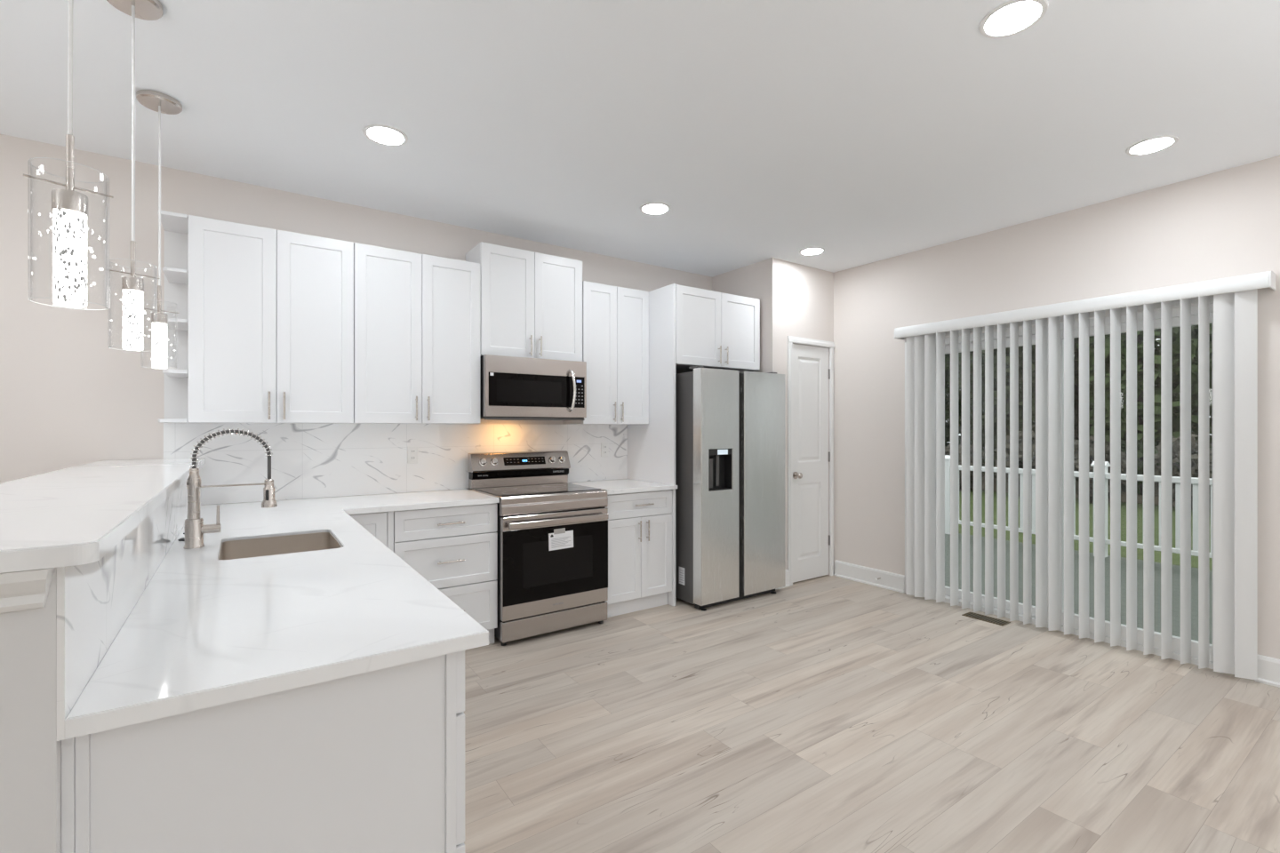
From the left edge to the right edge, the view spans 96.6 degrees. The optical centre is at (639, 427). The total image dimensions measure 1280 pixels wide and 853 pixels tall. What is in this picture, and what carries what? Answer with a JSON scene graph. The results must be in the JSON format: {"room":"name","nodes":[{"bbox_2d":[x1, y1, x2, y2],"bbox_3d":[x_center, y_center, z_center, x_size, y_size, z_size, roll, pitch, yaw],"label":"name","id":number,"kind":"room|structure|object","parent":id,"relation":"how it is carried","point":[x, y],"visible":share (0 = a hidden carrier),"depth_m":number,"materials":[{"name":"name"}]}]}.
{"room":"kitchen","nodes":[
{"label":"kitchen","id":0,"kind":"room"},
{"bbox_2d":[0,568,60,852],"bbox_3d":[-1.730,0.772,1.964,0.148,1.147,2.840,0,0,-35],"label":"wall","id":1,"kind":"structure","parent":0,"point":[29,747],"depth_m":0.82,"materials":[{"name":"grey paint"}]},
{"bbox_2d":[0,568,54,613],"bbox_3d":[-0.920,0.232,0.775,0.172,0.063,0.038,0,0,-35],"label":"trim","id":2,"kind":"structure","parent":1,"relation":"attached to","point":[24,590],"depth_m":0.80,"materials":[{"name":"white paint"}]},
{"bbox_2d":[0,457,205,573],"bbox_3d":[-1.790,0.183,1.892,0.428,0.031,2.870,0,0,-35],"label":"bar","id":3,"kind":"object","parent":1,"relation":"on","point":[74,516],"visible":1,"depth_m":1.22,"materials":[{"name":"white stone"}]},
{"bbox_2d":[56,480,187,741],"bbox_3d":[-1.662,0.331,2.005,0.009,0.262,2.829,0,0,-35],"label":"backsplash","id":4,"kind":"structure","parent":1,"relation":"attached to","point":[95,600],"depth_m":1.06,"materials":[{"name":"stone"}]},
{"bbox_2d":[0,134,711,505],"bbox_3d":[-2.241,-0.036,3.429,8.930,2.764,0.150,0,0,-35],"label":"wall","id":5,"kind":"structure","parent":0,"point":[68,399],"depth_m":2.96,"materials":[{"name":"beige paint"}]},
{"bbox_2d":[158,210,188,423],"bbox_3d":[-2.443,-0.556,3.001,0.118,1.060,0.320,0,0,-35],"label":"open shelf unit","id":6,"kind":"object","parent":5,"relation":"attached to","point":[175,269],"visible":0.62,"depth_m":3.11,"materials":[{"name":"white paint"}]},
{"bbox_2d":[188,215,353,423],"bbox_3d":[-2.069,-0.556,3.238,0.764,1.060,0.359,0,0,-35],"label":"upper cabinet","id":7,"kind":"object","parent":5,"relation":"attached to","point":[271,311],"visible":1,"depth_m":3.09,"materials":[{"name":"white paint"}]},
{"bbox_2d":[163,423,627,504],"bbox_3d":[-1.346,0.203,3.953,3.012,0.457,0.010,0,0,-35],"label":"backsplash","id":8,"kind":"structure","parent":5,"relation":"attached to","point":[308,460],"depth_m":3.65,"materials":[{"name":"stone"}]},
{"bbox_2d":[407,446,418,463],"bbox_3d":[-1.520,0.181,3.821,0.070,0.116,0.009,0,0,-35],"label":"outlet","id":9,"kind":"object","parent":8,"relation":"attached to","point":[412,452],"visible":1,"depth_m":3.82,"materials":[{"name":"white plastic"}]},
{"bbox_2d":[410,456,415,460],"bbox_3d":[-1.518,0.203,3.818,0.033,0.030,0.003,0,0,-35],"label":"socket","id":10,"kind":"object","parent":9,"relation":"attached to","point":[412,458],"depth_m":3.82,"materials":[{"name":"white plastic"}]},
{"bbox_2d":[600,442,608,456],"bbox_3d":[-0.288,0.181,4.676,0.070,0.116,0.009,0,0,-35],"label":"outlet","id":11,"kind":"object","parent":8,"relation":"attached to","point":[604,446],"visible":1,"depth_m":4.67,"materials":[{"name":"white plastic"}]},
{"bbox_2d":[350,242,480,423],"bbox_3d":[-1.444,-0.556,3.672,0.754,1.060,0.359,0,0,-35],"label":"upper cabinet","id":12,"kind":"object","parent":5,"relation":"attached to","point":[417,316],"visible":0.97,"depth_m":3.53,"materials":[{"name":"white paint"}]},
{"bbox_2d":[465,241,582,361],"bbox_3d":[-0.818,-0.856,4.106,0.762,0.751,0.359,0,0,-35],"label":"upper cabinet","id":13,"kind":"object","parent":5,"relation":"attached to","point":[532,301],"visible":0.87,"depth_m":3.97,"materials":[{"name":"white paint"}]},
{"bbox_2d":[480,354,586,420],"bbox_3d":[-0.789,-0.266,4.068,0.756,0.426,0.434,0,0,-35],"label":"microwave","id":14,"kind":"object","parent":13,"relation":"attached to","point":[512,388],"visible":0.98,"depth_m":3.91,"materials":[{"name":"silver metal"}]},
{"bbox_2d":[563,280,648,424],"bbox_3d":[-0.255,-0.556,4.497,0.597,1.060,0.359,0,0,-35],"label":"upper cabinet","id":15,"kind":"object","parent":5,"relation":"attached to","point":[615,319],"visible":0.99,"depth_m":4.37,"materials":[{"name":"white paint"}]},
{"bbox_2d":[675,284,759,373],"bbox_3d":[0.479,-0.785,4.814,0.923,0.602,0.674,0,0,-35],"label":"upper cabinet","id":16,"kind":"object","parent":5,"relation":"attached to","point":[715,330],"visible":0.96,"depth_m":4.54,"materials":[{"name":"white paint"}]},
{"bbox_2d":[0,0,1279,277],"bbox_3d":[0.093,-1.478,0.077,8.940,0.120,8.320,0,0,-35],"label":"ceiling","id":17,"kind":"structure","parent":0,"point":[861,132],"depth_m":2.52,"materials":[{"name":"white paint"}]},
{"bbox_2d":[23,0,113,310],"bbox_3d":[-1.198,-0.837,1.199,0.152,1.160,0.152,0,0,-35],"label":"pendant light","id":18,"kind":"object","parent":17,"relation":"hanging from","point":[69,207],"visible":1,"depth_m":1.19,"materials":[{"name":"clear glass"}]},
{"bbox_2d":[104,0,163,351],"bbox_3d":[-1.671,-0.837,1.881,0.152,1.160,0.152,0,0,-35],"label":"pendant light","id":19,"kind":"object","parent":17,"relation":"hanging from","point":[132,287],"visible":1,"depth_m":1.88,"materials":[{"name":"clear glass"}]},
{"bbox_2d":[136,89,182,368],"bbox_3d":[-2.078,-0.837,2.467,0.152,1.160,0.152,0,0,-35],"label":"pendant light","id":20,"kind":"object","parent":17,"relation":"hanging from","point":[157,101],"visible":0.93,"depth_m":2.46,"materials":[{"name":"silver metal"}]},
{"bbox_2d":[362,124,407,146],"bbox_3d":[-1.232,-1.414,2.764,0.200,0.006,0.200,0,0,-35],"label":"recessed light","id":21,"kind":"object","parent":17,"relation":"in","point":[386,135],"visible":1,"depth_m":2.76,"materials":[{"name":"white paint"}]},
{"bbox_2d":[640,202,670,215],"bbox_3d":[0.098,-1.414,3.687,0.200,0.006,0.200,0,0,-35],"label":"recessed light","id":22,"kind":"object","parent":17,"relation":"in","point":[650,208],"visible":1,"depth_m":3.68,"materials":[{"name":"white paint"}]},
{"bbox_2d":[799,247,824,255],"bbox_3d":[1.380,-1.414,4.580,0.200,0.006,0.200,0,0,-35],"label":"recessed light","id":23,"kind":"object","parent":17,"relation":"in","point":[813,251],"visible":1,"depth_m":4.56,"materials":[{"name":"white paint"}]},
{"bbox_2d":[978,0,1047,38],"bbox_3d":[1.287,-1.414,1.971,0.200,0.006,0.200,0,0,-35],"label":"recessed light","id":24,"kind":"object","parent":17,"relation":"in","point":[1010,18],"visible":1,"depth_m":1.97,"materials":[{"name":"white paint"}]},
{"bbox_2d":[1125,135,1178,155],"bbox_3d":[2.566,-1.414,2.862,0.200,0.006,0.200,0,0,-35],"label":"recessed light","id":25,"kind":"object","parent":17,"relation":"in","point":[1155,144],"visible":1,"depth_m":2.85,"materials":[{"name":"white paint"}]},
{"bbox_2d":[712,260,763,372],"bbox_3d":[0.905,-0.036,5.129,0.100,2.764,0.645,0,0,-35],"label":"wall","id":26,"kind":"structure","parent":0,"point":[748,281],"depth_m":4.99,"materials":[{"name":"beige paint"}]},
{"bbox_2d":[763,257,833,575],"bbox_3d":[1.410,-0.036,5.026,0.812,2.764,0.100,0,0,-35],"label":"wall","id":27,"kind":"structure","parent":0,"point":[798,300],"depth_m":4.86,"materials":[{"name":"beige paint"}]},
{"bbox_2d":[775,569,789,590],"bbox_3d":[1.187,1.276,4.795,0.182,0.140,0.026,0,0,-35],"label":"baseboard","id":28,"kind":"structure","parent":27,"relation":"attached to","point":[787,584],"depth_m":4.83,"materials":[{"name":"white paint"}]},
{"bbox_2d":[787,336,834,585],"bbox_3d":[1.516,0.282,5.028,0.621,2.128,0.018,0,0,-35],"label":"trim","id":29,"kind":"structure","parent":27,"relation":"attached to","point":[791,340],"depth_m":4.87,"materials":[{"name":"white paint"}]},
{"bbox_2d":[792,344,830,583],"bbox_3d":[1.520,0.305,5.026,0.508,2.057,0.108,0,0,-35],"label":"door","id":30,"kind":"structure","parent":27,"relation":"in","point":[811,371],"depth_m":5.03,"materials":[{"name":"white paint"}]},
{"bbox_2d":[463,575,1279,852],"bbox_3d":[0.093,1.406,0.077,8.940,0.120,8.320,0,0,-35],"label":"floor","id":31,"kind":"structure","parent":0,"point":[826,714],"depth_m":2.47,"materials":[{"name":"grey wood"}]},
{"bbox_2d":[60,650,464,852],"bbox_3d":[-0.747,0.904,1.249,0.651,0.884,0.496,0,0,-35],"label":"base cabinet","id":32,"kind":"object","parent":31,"relation":"on","point":[372,762],"visible":0.62,"depth_m":1.03,"materials":[{"name":"white paint"}]},
{"bbox_2d":[348,511,393,551],"bbox_3d":[-1.657,0.904,3.362,0.262,0.884,0.624,0,0,-35],"label":"base cabinet","id":33,"kind":"object","parent":31,"relation":"on","point":[380,525],"visible":0.2,"depth_m":3.14,"materials":[{"name":"white paint"}]},
{"bbox_2d":[393,503,497,644],"bbox_3d":[-1.293,0.904,3.594,0.599,0.884,0.659,0,0,-35],"label":"base cabinet","id":34,"kind":"object","parent":31,"relation":"on","point":[454,548],"visible":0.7,"depth_m":3.39,"materials":[{"name":"white paint"}]},
{"bbox_2d":[467,450,608,646],"bbox_3d":[-0.699,0.762,3.939,0.759,1.168,0.702,0,0,-35],"label":"range","id":35,"kind":"object","parent":31,"relation":"on","point":[540,591],"visible":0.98,"depth_m":3.73,"materials":[{"name":"silver metal"}]},
{"bbox_2d":[470,483,607,516],"bbox_3d":[-0.698,0.482,3.937,0.759,0.119,0.586,0,0,-35],"label":"cooktop","id":36,"kind":"object","parent":35,"relation":"in","point":[516,500],"depth_m":3.76,"materials":[{"name":"silver ceramic"}]},
{"bbox_2d":[548,528,573,551],"bbox_3d":[-0.511,0.721,3.700,0.178,0.135,0.002,0,0,-35],"label":"tag","id":37,"kind":"object","parent":35,"relation":"attached to","point":[561,539],"visible":1,"depth_m":3.70,"materials":[{"name":"white paper"}]},
{"bbox_2d":[604,489,671,617],"bbox_3d":[-0.169,0.904,4.374,0.595,0.884,0.659,0,0,-35],"label":"base cabinet","id":38,"kind":"object","parent":31,"relation":"on","point":[640,524],"visible":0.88,"depth_m":4.13,"materials":[{"name":"white paint"}]},
{"bbox_2d":[568,479,677,494],"bbox_3d":[-0.157,0.447,4.382,0.628,0.030,0.640,0,0,-35],"label":"countertop","id":39,"kind":"structure","parent":38,"relation":"on","point":[623,485],"depth_m":4.25,"materials":[{"name":"white stone"}]},
{"bbox_2d":[627,283,675,606],"bbox_3d":[0.080,0.130,4.559,0.021,2.432,0.638,0,0,-35],"label":"panel","id":40,"kind":"object","parent":31,"relation":"on","point":[651,446],"visible":0.58,"depth_m":4.43,"materials":[{"name":"white paint"}]},
{"bbox_2d":[675,366,784,610],"bbox_3d":[0.587,0.445,4.750,0.908,1.802,0.816,0,0,-35],"label":"refrigerator","id":41,"kind":"object","parent":31,"relation":"on","point":[730,424],"visible":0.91,"depth_m":4.36,"materials":[{"name":"grey metal"}]},
{"bbox_2d":[961,611,1010,625],"bbox_3d":[2.433,1.343,4.014,0.119,0.005,0.270,0,0,-35],"label":"floor vent","id":42,"kind":"object","parent":31,"relation":"in","point":[976,616],"visible":1,"depth_m":4.01,"materials":[{"name":"brown metal"}]},
{"bbox_3d":[-1.359,0.904,2.141,0.640,0.884,1.664,0,0,-35],"label":"base cabinet","id":43,"kind":"object","parent":31,"relation":"on","visible":0},
{"bbox_2d":[64,488,499,739],"bbox_3d":[-1.040,0.447,2.437,1.506,0.030,2.830,0,0,-35],"label":"countertop","id":44,"kind":"structure","parent":43,"relation":"on","point":[205,631],"depth_m":1.29,"materials":[{"name":"white stone"}]},
{"bbox_2d":[183,428,277,549],"bbox_3d":[-1.521,0.216,2.128,0.284,0.431,0.060,0,0,-35],"label":"faucet","id":45,"kind":"object","parent":44,"relation":"on","point":[195,528],"visible":1,"depth_m":2.07,"materials":[{"name":"silver metal"}]},
{"bbox_2d":[217,532,342,559],"bbox_3d":[-1.348,0.549,2.141,0.371,0.213,0.454,0,0,-35],"label":"sink","id":46,"kind":"object","parent":44,"relation":"in","point":[280,545],"visible":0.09,"depth_m":2.32,"materials":[{"name":"metal"}]},
{"bbox_2d":[833,155,1279,659],"bbox_3d":[3.695,-0.036,2.577,0.150,2.764,8.020,0,0,-35],"label":"wall","id":47,"kind":"structure","parent":0,"point":[1226,223],"depth_m":3.86,"materials":[{"name":"beige paint"}]},
{"bbox_2d":[833,560,1279,687],"bbox_3d":[3.841,1.276,2.212,0.026,0.140,7.253,0,0,-35],"label":"baseboard","id":48,"kind":"structure","parent":47,"relation":"attached to","point":[1268,668],"depth_m":4.75,"materials":[{"name":"white paint"}]},
{"bbox_2d":[932,303,1213,669],"bbox_3d":[2.767,0.326,3.878,0.171,2.040,1.835,0,0,-35],"label":"door","id":49,"kind":"structure","parent":47,"relation":"in","point":[1176,312],"depth_m":3.71,"materials":[{"name":"white plastic"}]},
{"bbox_2d":[904,295,1255,680],"bbox_3d":[2.715,0.295,3.842,0.018,2.102,1.959,0,0,-35],"label":"trim","id":50,"kind":"structure","parent":47,"relation":"attached to","point":[1194,300],"depth_m":4.15,"materials":[{"name":"white paint"}]},
{"bbox_2d":[894,271,1276,679],"bbox_3d":[2.680,0.259,3.780,0.142,2.121,2.047,0,0,-35],"label":"vertical blinds","id":51,"kind":"object","parent":47,"relation":"attached to","point":[1235,298],"visible":1,"depth_m":3.51,"materials":[{"name":"white plastic"}]},
{"label":"outside","id":52,"kind":"structure","parent":0,"visible":0},
{"bbox_2d":[944,533,1212,644],"bbox_3d":[4.201,1.436,4.742,3.130,0.100,15.000,0,0,-35],"label":"deck","id":53,"kind":"object","parent":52,"point":[1176,569],"visible":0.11,"depth_m":5.02,"materials":[{"name":"grey wood"}]},
{"bbox_2d":[944,455,1212,558],"bbox_3d":[4.944,0.874,6.171,0.130,1.025,9.830,0,0,-35],"label":"deck railing","id":54,"kind":"object","parent":53,"relation":"on","point":[1176,480],"visible":0.23,"depth_m":6.12,"materials":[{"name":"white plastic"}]},
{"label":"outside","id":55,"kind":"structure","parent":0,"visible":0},
{"bbox_2d":[958,489,1212,570],"bbox_3d":[21.817,2.016,27.318,53.000,0.100,80.000,0,0,-35],"label":"lawn","id":56,"kind":"structure","parent":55,"point":[1176,557],"depth_m":11.35,"materials":[{"name":"green plant"}]},
{"bbox_2d":[944,354,950,429],"bbox_3d":[10.452,-2.193,22.349,3.302,8.485,3.284,0,0,-35],"label":"tree","id":57,"kind":"object","parent":56,"relation":"on","point":[948,359],"visible":0.02,"depth_m":21.67,"materials":[{"name":"green plant"}]},
{"bbox_2d":[944,441,984,490],"bbox_3d":[10.090,1.207,17.906,1.443,1.626,1.510,0,0,-4],"label":"shrub","id":58,"kind":"object","parent":56,"relation":"on","point":[947,449],"visible":0.19,"depth_m":17.60,"materials":[{"name":"green plant"}]},
{"bbox_2d":[944,352,1009,454],"bbox_3d":[13.942,-3.240,24.533,3.958,10.521,3.872,0,0,-35],"label":"tree","id":59,"kind":"object","parent":56,"relation":"on","point":[948,426],"visible":0.09,"depth_m":23.82,"materials":[{"name":"green plant"}]},
{"bbox_2d":[944,351,1023,443],"bbox_3d":[17.450,-4.214,28.211,5.147,12.426,5.152,0,0,-5],"label":"tree","id":60,"kind":"object","parent":56,"relation":"on","point":[1020,366],"visible":0.02,"depth_m":26.41,"materials":[{"name":"green plant"}]},
{"bbox_2d":[958,344,1035,484],"bbox_3d":[12.568,-2.313,19.475,3.325,8.551,3.294,0,0,11],"label":"tree","id":61,"kind":"object","parent":56,"relation":"on","point":[1020,348],"visible":0.1,"depth_m":18.88,"materials":[{"name":"green plant"}]},
{"bbox_2d":[993,429,1035,495],"bbox_3d":[10.995,0.985,16.470,1.541,1.974,1.427,0,0,-35],"label":"shrub","id":62,"kind":"object","parent":56,"relation":"on","point":[1020,435],"visible":0.19,"depth_m":16.36,"materials":[{"name":"green plant"}]},
{"bbox_2d":[1022,336,1143,471],"bbox_3d":[16.350,-3.632,21.092,3.892,11.228,3.932,0,0,-5],"label":"tree","id":63,"kind":"object","parent":56,"relation":"on","point":[1076,341],"visible":0.02,"depth_m":20.21,"materials":[{"name":"green plant"}]},
{"bbox_2d":[958,451,1210,510],"bbox_3d":[26.746,1.956,30.739,41.000,0.020,80.000,0,0,-35],"label":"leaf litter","id":64,"kind":"object","parent":56,"relation":"on","point":[1140,498],"depth_m":16.40,"materials":[{"name":"plant"}]},
{"bbox_2d":[1073,435,1126,503],"bbox_3d":[11.891,1.116,14.963,1.500,1.818,1.590,0,0,-35],"label":"shrub","id":65,"kind":"object","parent":56,"relation":"on","point":[1076,442],"visible":0.25,"depth_m":14.73,"materials":[{"name":"green plant"}]},
{"bbox_2d":[1073,328,1176,461],"bbox_3d":[20.429,-4.280,23.666,5.223,12.677,5.077,0,0,-35],"label":"tree","id":66,"kind":"object","parent":56,"relation":"on","point":[1156,365],"visible":0.02,"depth_m":22.87,"materials":[{"name":"green plant"}]},
{"bbox_2d":[1076,323,1212,495],"bbox_3d":[14.736,-2.172,16.514,3.284,8.411,3.430,0,0,-7],"label":"tree","id":67,"kind":"object","parent":56,"relation":"on","point":[1176,331],"visible":0.23,"depth_m":15.86,"materials":[{"name":"green plant"}]},
{"bbox_2d":[1154,433,1212,509],"bbox_3d":[13.044,1.044,13.625,1.514,1.976,1.568,0,0,-35],"label":"shrub","id":68,"kind":"object","parent":56,"relation":"on","point":[1176,446],"visible":0.25,"depth_m":13.54,"materials":[{"name":"green plant"}]},
{"bbox_2d":[1172,323,1212,470],"bbox_3d":[18.596,-3.101,17.599,3.945,10.136,3.886,0,0,-35],"label":"tree","id":69,"kind":"object","parent":56,"relation":"on","point":[1176,363],"visible":0.02,"depth_m":17.54,"materials":[{"name":"green plant"}]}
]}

